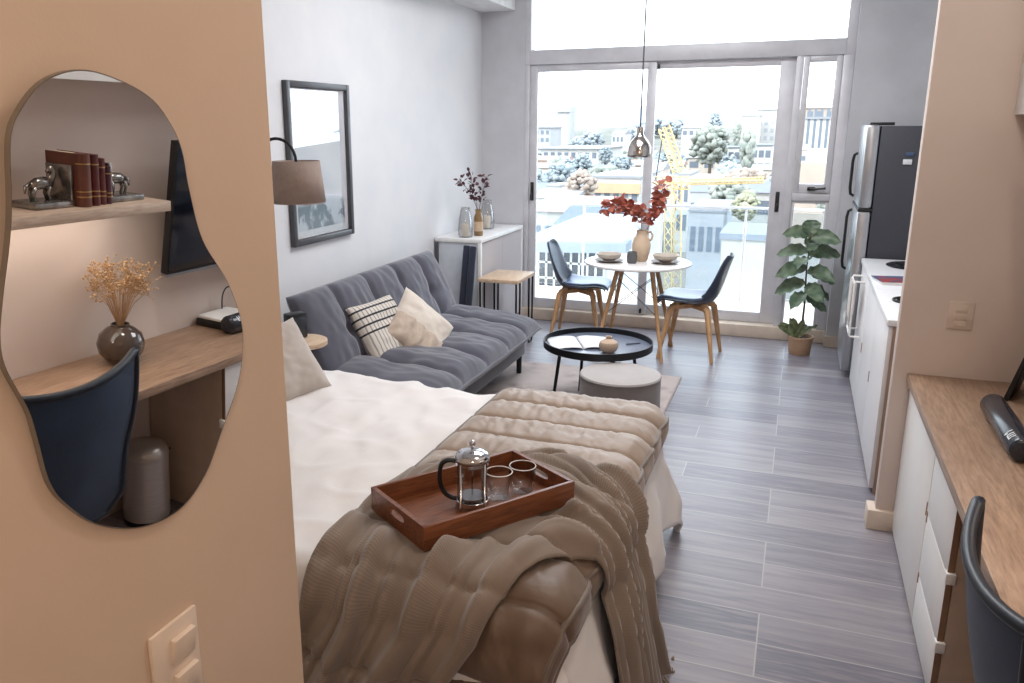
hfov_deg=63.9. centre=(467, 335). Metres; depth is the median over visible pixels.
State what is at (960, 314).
light switch
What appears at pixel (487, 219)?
candle
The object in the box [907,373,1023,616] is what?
desk top
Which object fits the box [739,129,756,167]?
tree
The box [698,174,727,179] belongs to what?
house
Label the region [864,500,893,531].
baseboard
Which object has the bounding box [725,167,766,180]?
tree
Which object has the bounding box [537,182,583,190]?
house
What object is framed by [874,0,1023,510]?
wall partition
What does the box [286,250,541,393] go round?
sofa
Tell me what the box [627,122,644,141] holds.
tree
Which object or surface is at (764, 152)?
building
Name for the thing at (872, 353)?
base cabinet
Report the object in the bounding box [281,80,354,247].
framed picture
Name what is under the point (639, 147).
pendant lamp
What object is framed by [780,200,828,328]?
window
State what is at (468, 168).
sprig
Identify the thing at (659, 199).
branch
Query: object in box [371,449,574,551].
serving tray
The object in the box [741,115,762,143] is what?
apartment block
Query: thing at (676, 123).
tree
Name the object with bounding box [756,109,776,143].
apartment block
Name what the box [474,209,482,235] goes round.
bottle vase
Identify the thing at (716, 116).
tree
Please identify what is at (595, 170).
tree
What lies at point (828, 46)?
window
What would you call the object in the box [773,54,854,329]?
window
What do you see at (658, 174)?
house
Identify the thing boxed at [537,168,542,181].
tree
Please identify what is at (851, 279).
tea towel
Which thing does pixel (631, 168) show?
house
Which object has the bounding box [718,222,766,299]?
building
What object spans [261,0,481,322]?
wall
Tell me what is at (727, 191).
tree
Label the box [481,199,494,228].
candle holder
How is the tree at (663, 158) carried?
on the town
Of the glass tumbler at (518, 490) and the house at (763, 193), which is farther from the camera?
the house at (763, 193)
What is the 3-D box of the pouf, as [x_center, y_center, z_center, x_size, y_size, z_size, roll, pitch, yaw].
[0.905,0.401,4.878,0.478,0.389,0.478,5,15,21]
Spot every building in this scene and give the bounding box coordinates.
[536,213,660,292]
[537,188,596,203]
[538,127,562,147]
[538,145,623,164]
[554,204,624,224]
[592,170,660,207]
[681,124,705,155]
[685,199,732,288]
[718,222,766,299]
[725,146,741,163]
[753,144,773,163]
[791,161,825,245]
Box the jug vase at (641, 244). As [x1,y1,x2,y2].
[632,229,653,261]
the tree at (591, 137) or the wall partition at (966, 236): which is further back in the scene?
the tree at (591, 137)
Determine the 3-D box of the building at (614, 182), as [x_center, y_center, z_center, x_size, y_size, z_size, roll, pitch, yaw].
[21.548,-17.086,111.135,6.444,9.670,14.793,5,15,21]
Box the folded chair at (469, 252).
[459,245,476,305]
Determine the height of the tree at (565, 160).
7.578 m
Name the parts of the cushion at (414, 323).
ruffle panel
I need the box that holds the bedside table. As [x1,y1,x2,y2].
[304,334,327,349]
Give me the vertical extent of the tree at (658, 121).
13.027 m
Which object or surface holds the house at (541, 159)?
on the town
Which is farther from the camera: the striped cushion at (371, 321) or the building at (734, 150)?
the building at (734, 150)
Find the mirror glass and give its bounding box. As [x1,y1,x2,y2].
[0,69,242,528]
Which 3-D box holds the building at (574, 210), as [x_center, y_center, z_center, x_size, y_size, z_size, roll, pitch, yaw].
[8.137,-2.778,52.078,3.085,11.209,9.280,5,15,21]
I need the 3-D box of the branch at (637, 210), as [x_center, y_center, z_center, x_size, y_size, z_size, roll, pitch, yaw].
[1.365,-0.906,6.428,0.195,0.253,0.149,-8,16,-29]
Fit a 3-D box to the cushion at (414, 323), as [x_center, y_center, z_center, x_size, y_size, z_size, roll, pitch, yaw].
[-0.302,-0.022,5.235,0.317,0.529,0.557,5,15,18]
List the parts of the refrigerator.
handle, handle, door, freezer door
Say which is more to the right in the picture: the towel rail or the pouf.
the towel rail
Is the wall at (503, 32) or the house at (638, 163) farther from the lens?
the house at (638, 163)
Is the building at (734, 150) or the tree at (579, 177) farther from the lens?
the building at (734, 150)
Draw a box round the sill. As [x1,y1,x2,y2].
[521,306,825,342]
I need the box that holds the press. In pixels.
[437,440,489,510]
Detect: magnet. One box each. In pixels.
[903,159,911,164]
[906,152,913,155]
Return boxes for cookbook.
[871,275,902,285]
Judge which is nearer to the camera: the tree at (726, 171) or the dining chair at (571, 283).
the dining chair at (571, 283)
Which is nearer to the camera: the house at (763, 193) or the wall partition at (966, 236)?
the wall partition at (966, 236)
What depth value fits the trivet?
4.31 m
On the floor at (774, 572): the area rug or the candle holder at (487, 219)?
the area rug
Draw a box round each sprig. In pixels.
[453,174,480,207]
[466,167,478,208]
[477,174,491,208]
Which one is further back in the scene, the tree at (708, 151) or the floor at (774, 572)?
the tree at (708, 151)
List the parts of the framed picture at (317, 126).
frame, frame, frame, frame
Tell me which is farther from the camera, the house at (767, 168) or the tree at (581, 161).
the house at (767, 168)
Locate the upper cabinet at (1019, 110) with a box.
[1015,57,1023,114]
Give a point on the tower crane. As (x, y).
(755, 179)
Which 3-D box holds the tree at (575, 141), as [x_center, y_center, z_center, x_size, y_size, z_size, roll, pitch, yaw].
[43.307,-74.311,329.893,6.484,10.742,6.053,5,15,21]
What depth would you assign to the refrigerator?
5.64 m
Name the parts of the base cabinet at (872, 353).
door, door, door, panel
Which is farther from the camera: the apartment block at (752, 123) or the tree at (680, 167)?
the apartment block at (752, 123)
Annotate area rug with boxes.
[476,361,681,412]
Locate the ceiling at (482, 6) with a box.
[447,0,514,12]
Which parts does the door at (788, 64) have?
handle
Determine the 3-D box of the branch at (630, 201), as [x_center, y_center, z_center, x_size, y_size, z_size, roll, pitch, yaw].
[1.298,-0.973,6.546,0.279,0.325,0.165,12,19,40]
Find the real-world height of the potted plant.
1.080 m
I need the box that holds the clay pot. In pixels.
[599,335,617,352]
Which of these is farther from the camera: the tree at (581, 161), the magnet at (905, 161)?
the tree at (581, 161)
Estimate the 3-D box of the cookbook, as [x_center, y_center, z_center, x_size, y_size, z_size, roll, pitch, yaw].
[2.544,-0.318,4.806,0.270,0.021,0.206,2,14,10]
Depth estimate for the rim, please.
5.26 m
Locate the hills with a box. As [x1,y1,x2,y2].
[538,104,799,129]
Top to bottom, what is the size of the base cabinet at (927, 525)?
0.711 m
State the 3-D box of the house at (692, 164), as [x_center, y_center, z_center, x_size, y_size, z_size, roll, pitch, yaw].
[74.034,-51.459,249.295,14.385,7.617,10.185,5,15,21]
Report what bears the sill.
attached to the wall at (895, 38)
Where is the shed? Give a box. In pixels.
[537,195,628,232]
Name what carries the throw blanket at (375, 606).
on the quilted blanket at (528, 637)
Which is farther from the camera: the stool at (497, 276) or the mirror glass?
the stool at (497, 276)
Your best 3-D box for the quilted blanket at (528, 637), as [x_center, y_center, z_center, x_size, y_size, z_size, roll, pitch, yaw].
[0.221,0.676,2.995,0.783,0.488,1.890,5,15,21]
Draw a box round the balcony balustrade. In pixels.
[537,201,823,300]
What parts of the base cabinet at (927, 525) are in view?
door, drawer, drawer, finger pull, drawer, finger pull, panel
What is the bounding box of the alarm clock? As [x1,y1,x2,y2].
[283,311,307,336]
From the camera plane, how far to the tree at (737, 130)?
304.96 m
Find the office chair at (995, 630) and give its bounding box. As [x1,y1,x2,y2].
[961,496,1023,682]
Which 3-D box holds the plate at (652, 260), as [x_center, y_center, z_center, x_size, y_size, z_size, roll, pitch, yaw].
[1.562,-0.577,6.457,0.230,0.017,0.230,5,15,21]
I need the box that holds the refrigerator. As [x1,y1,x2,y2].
[837,122,922,370]
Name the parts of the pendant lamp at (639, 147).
lamp shade, cord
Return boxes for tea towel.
[846,277,856,320]
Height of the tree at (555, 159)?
7.172 m
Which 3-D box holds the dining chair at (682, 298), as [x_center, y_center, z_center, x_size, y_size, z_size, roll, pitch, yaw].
[1.805,-0.245,6.530,0.566,0.842,0.470,7,16,25]
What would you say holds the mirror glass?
attached to the wall at (81, 601)
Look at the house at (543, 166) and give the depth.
228.91 m
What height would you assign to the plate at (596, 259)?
0.017 m
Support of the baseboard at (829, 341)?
attached to the wall at (895, 38)
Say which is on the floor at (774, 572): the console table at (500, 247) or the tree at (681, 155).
the console table at (500, 247)
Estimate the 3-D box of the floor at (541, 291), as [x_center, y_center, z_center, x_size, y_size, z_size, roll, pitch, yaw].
[2.236,-0.175,8.205,4.200,0.170,1.400,5,15,21]
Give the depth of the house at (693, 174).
97.11 m
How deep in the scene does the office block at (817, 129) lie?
188.43 m
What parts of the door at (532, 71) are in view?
handle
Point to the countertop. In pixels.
(884, 294)
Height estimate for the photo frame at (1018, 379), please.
0.275 m
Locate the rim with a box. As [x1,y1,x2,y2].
[543,327,652,361]
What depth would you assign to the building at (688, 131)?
360.65 m
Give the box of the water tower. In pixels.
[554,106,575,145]
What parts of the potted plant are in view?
pot, stem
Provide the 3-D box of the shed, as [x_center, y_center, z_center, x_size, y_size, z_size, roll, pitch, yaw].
[9.854,-6.758,69.805,5.947,10.157,12.541,5,15,21]
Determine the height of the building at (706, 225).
9.794 m
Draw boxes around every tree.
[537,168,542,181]
[542,161,575,182]
[546,155,565,162]
[558,157,572,164]
[563,168,597,195]
[567,137,582,144]
[572,153,594,170]
[580,129,605,144]
[588,164,620,174]
[598,146,612,164]
[610,154,634,169]
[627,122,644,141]
[641,115,667,136]
[657,150,687,160]
[660,117,688,138]
[660,150,673,163]
[670,164,683,174]
[688,123,730,173]
[706,112,722,125]
[708,175,757,215]
[712,169,729,173]
[713,160,741,171]
[718,154,740,164]
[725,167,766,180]
[731,190,760,220]
[732,121,741,145]
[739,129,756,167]
[815,204,824,212]
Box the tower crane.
[654,125,763,289]
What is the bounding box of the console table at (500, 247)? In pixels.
[435,223,522,313]
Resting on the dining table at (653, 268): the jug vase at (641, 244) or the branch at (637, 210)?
the jug vase at (641, 244)
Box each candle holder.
[458,207,472,237]
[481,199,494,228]
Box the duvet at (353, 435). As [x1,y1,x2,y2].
[286,370,682,682]
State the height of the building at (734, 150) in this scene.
10.066 m
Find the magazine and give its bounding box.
[547,335,605,348]
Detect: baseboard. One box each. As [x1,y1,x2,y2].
[823,335,837,347]
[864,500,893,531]
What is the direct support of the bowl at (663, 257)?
on the plate at (652, 260)
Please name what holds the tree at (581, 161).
on the town
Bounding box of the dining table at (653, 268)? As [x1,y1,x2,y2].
[585,253,691,362]
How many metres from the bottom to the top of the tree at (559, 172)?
8.997 m
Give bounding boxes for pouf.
[579,362,661,408]
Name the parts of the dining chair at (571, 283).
leg, leg, cross frame, leg, leg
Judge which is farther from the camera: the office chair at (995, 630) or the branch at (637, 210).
the branch at (637, 210)
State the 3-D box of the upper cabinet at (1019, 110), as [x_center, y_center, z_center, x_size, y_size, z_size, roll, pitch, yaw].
[1.683,-0.908,1.730,0.205,0.820,2.980,5,15,21]
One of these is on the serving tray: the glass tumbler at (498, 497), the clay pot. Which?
the glass tumbler at (498, 497)
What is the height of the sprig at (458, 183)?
0.326 m
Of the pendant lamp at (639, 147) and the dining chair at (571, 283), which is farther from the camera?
the dining chair at (571, 283)
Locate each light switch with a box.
[147,604,202,682]
[946,301,975,329]
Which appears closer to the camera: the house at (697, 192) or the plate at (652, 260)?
the plate at (652, 260)
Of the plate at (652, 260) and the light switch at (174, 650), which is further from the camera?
the plate at (652, 260)
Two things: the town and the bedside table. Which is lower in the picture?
the bedside table
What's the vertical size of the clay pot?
0.104 m
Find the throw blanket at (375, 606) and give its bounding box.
[299,447,674,682]
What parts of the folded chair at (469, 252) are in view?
panel, panel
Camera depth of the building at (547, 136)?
384.75 m
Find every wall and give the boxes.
[0,0,303,682]
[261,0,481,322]
[482,0,525,313]
[825,0,938,336]
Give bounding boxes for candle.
[462,222,468,236]
[484,215,490,227]
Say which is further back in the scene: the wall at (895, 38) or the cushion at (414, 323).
the wall at (895, 38)
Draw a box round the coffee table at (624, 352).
[543,327,652,391]
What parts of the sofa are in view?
backrest, seat, frame, leg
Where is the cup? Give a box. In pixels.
[627,251,636,263]
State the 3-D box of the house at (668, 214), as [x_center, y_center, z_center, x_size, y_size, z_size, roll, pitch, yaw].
[34.462,-20.786,130.652,9.677,7.089,7.814,5,15,21]
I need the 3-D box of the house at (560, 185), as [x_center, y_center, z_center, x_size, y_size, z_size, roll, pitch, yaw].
[14.151,-19.684,126.423,2.041,7.229,7.186,5,15,21]
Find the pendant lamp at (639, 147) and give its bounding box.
[627,0,650,157]
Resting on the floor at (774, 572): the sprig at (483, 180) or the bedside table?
the bedside table
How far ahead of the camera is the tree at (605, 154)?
245.76 m
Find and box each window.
[526,0,860,64]
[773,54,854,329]
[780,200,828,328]
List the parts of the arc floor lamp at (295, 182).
lamp shade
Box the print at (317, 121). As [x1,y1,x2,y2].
[292,96,344,231]
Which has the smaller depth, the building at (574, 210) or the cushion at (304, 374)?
the cushion at (304, 374)
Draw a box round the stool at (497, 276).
[478,269,534,342]
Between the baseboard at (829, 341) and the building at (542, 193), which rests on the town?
the building at (542, 193)
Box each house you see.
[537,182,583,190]
[538,156,573,162]
[538,163,554,170]
[546,182,566,188]
[612,130,630,150]
[629,167,690,170]
[631,160,687,167]
[639,162,669,174]
[658,174,677,181]
[659,184,677,221]
[674,170,698,251]
[685,153,717,173]
[686,180,715,258]
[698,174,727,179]
[731,181,770,223]
[751,164,771,179]
[795,144,808,160]
[803,104,831,143]
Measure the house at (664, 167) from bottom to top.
9.350 m
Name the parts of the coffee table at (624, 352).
leg, leg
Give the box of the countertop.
[861,258,904,326]
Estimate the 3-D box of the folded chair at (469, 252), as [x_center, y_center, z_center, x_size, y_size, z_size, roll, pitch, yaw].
[-0.008,-0.314,6.787,0.191,0.860,0.065,4,15,15]
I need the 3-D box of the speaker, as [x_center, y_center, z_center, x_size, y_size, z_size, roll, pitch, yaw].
[1.857,0.313,2.816,0.084,0.086,0.500,5,15,21]
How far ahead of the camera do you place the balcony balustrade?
8.53 m
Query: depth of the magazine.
5.38 m
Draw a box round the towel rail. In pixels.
[846,274,864,337]
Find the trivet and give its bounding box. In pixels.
[892,296,900,302]
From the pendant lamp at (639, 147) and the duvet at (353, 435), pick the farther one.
the pendant lamp at (639, 147)
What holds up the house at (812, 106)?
on the town
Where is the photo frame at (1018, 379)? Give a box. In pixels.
[1004,358,1023,400]
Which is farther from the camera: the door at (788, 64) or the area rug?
the door at (788, 64)
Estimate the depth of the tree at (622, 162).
185.10 m
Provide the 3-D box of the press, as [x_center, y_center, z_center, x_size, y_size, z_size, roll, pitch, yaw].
[-0.011,0.426,2.520,0.163,0.216,0.110,-1,14,-2]
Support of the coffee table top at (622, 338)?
on the coffee table at (624, 352)
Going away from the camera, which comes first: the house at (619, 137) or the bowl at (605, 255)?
the bowl at (605, 255)
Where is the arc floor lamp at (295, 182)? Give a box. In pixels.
[270,137,325,204]
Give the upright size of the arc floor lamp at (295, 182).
1.753 m
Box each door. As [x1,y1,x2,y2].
[523,61,657,314]
[637,57,796,323]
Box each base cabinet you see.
[849,266,896,493]
[892,391,974,682]
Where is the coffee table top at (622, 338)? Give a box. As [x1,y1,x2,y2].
[546,332,650,353]
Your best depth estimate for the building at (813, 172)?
100.61 m
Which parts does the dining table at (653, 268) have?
leg, leg, leg, leg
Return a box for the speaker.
[980,394,1023,462]
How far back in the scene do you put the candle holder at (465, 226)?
6.85 m
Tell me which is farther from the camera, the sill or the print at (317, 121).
the sill
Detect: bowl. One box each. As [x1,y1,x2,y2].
[597,251,621,259]
[652,253,678,261]
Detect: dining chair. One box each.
[547,239,611,332]
[656,252,733,364]
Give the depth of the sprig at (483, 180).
6.92 m
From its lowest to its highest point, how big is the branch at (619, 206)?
0.324 m
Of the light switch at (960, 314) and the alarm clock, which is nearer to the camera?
the light switch at (960, 314)
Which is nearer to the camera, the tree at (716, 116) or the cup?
the cup
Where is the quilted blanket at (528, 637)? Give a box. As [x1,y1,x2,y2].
[414,388,668,682]
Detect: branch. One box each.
[599,195,639,230]
[617,192,644,230]
[630,203,653,230]
[642,175,672,230]
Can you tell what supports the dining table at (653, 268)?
on the floor at (774, 572)
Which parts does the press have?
handle, plunger rod, lid, plunger knob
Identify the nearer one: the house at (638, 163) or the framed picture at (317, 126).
the framed picture at (317, 126)
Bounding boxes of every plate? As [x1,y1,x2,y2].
[594,258,623,262]
[650,259,679,263]
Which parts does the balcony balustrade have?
post, post, rail, post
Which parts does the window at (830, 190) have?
handle, sash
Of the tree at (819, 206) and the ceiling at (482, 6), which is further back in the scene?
the tree at (819, 206)
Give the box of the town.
[575,127,818,303]
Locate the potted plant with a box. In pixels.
[774,220,841,355]
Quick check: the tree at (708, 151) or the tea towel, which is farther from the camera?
the tree at (708, 151)
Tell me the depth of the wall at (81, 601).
1.26 m
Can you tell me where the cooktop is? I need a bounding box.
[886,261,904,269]
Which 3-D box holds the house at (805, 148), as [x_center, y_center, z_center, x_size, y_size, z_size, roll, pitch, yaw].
[64.385,-31.059,160.029,3.468,12.223,10.315,5,15,21]
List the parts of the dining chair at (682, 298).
leg, leg, cross frame, leg, leg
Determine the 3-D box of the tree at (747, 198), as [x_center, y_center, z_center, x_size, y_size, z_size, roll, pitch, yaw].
[21.096,-5.827,63.032,2.142,10.591,2.352,5,15,21]
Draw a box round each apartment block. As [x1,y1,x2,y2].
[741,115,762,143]
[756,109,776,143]
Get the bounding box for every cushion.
[281,317,331,400]
[345,294,401,356]
[388,287,453,346]
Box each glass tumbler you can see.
[487,466,512,501]
[509,460,535,494]
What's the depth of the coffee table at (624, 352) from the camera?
5.30 m
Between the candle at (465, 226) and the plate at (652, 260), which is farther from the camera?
the candle at (465, 226)
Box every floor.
[522,319,924,682]
[536,285,813,324]
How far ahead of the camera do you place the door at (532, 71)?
7.51 m
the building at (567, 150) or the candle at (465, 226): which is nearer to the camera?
the candle at (465, 226)
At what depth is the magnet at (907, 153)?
5.49 m
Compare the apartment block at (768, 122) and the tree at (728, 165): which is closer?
the tree at (728, 165)
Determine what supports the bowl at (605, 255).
on the plate at (596, 259)
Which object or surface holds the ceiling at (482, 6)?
attached to the wall at (412, 69)
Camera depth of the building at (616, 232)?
19.92 m
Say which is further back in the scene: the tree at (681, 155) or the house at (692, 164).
the house at (692, 164)
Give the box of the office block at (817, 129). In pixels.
[804,108,830,160]

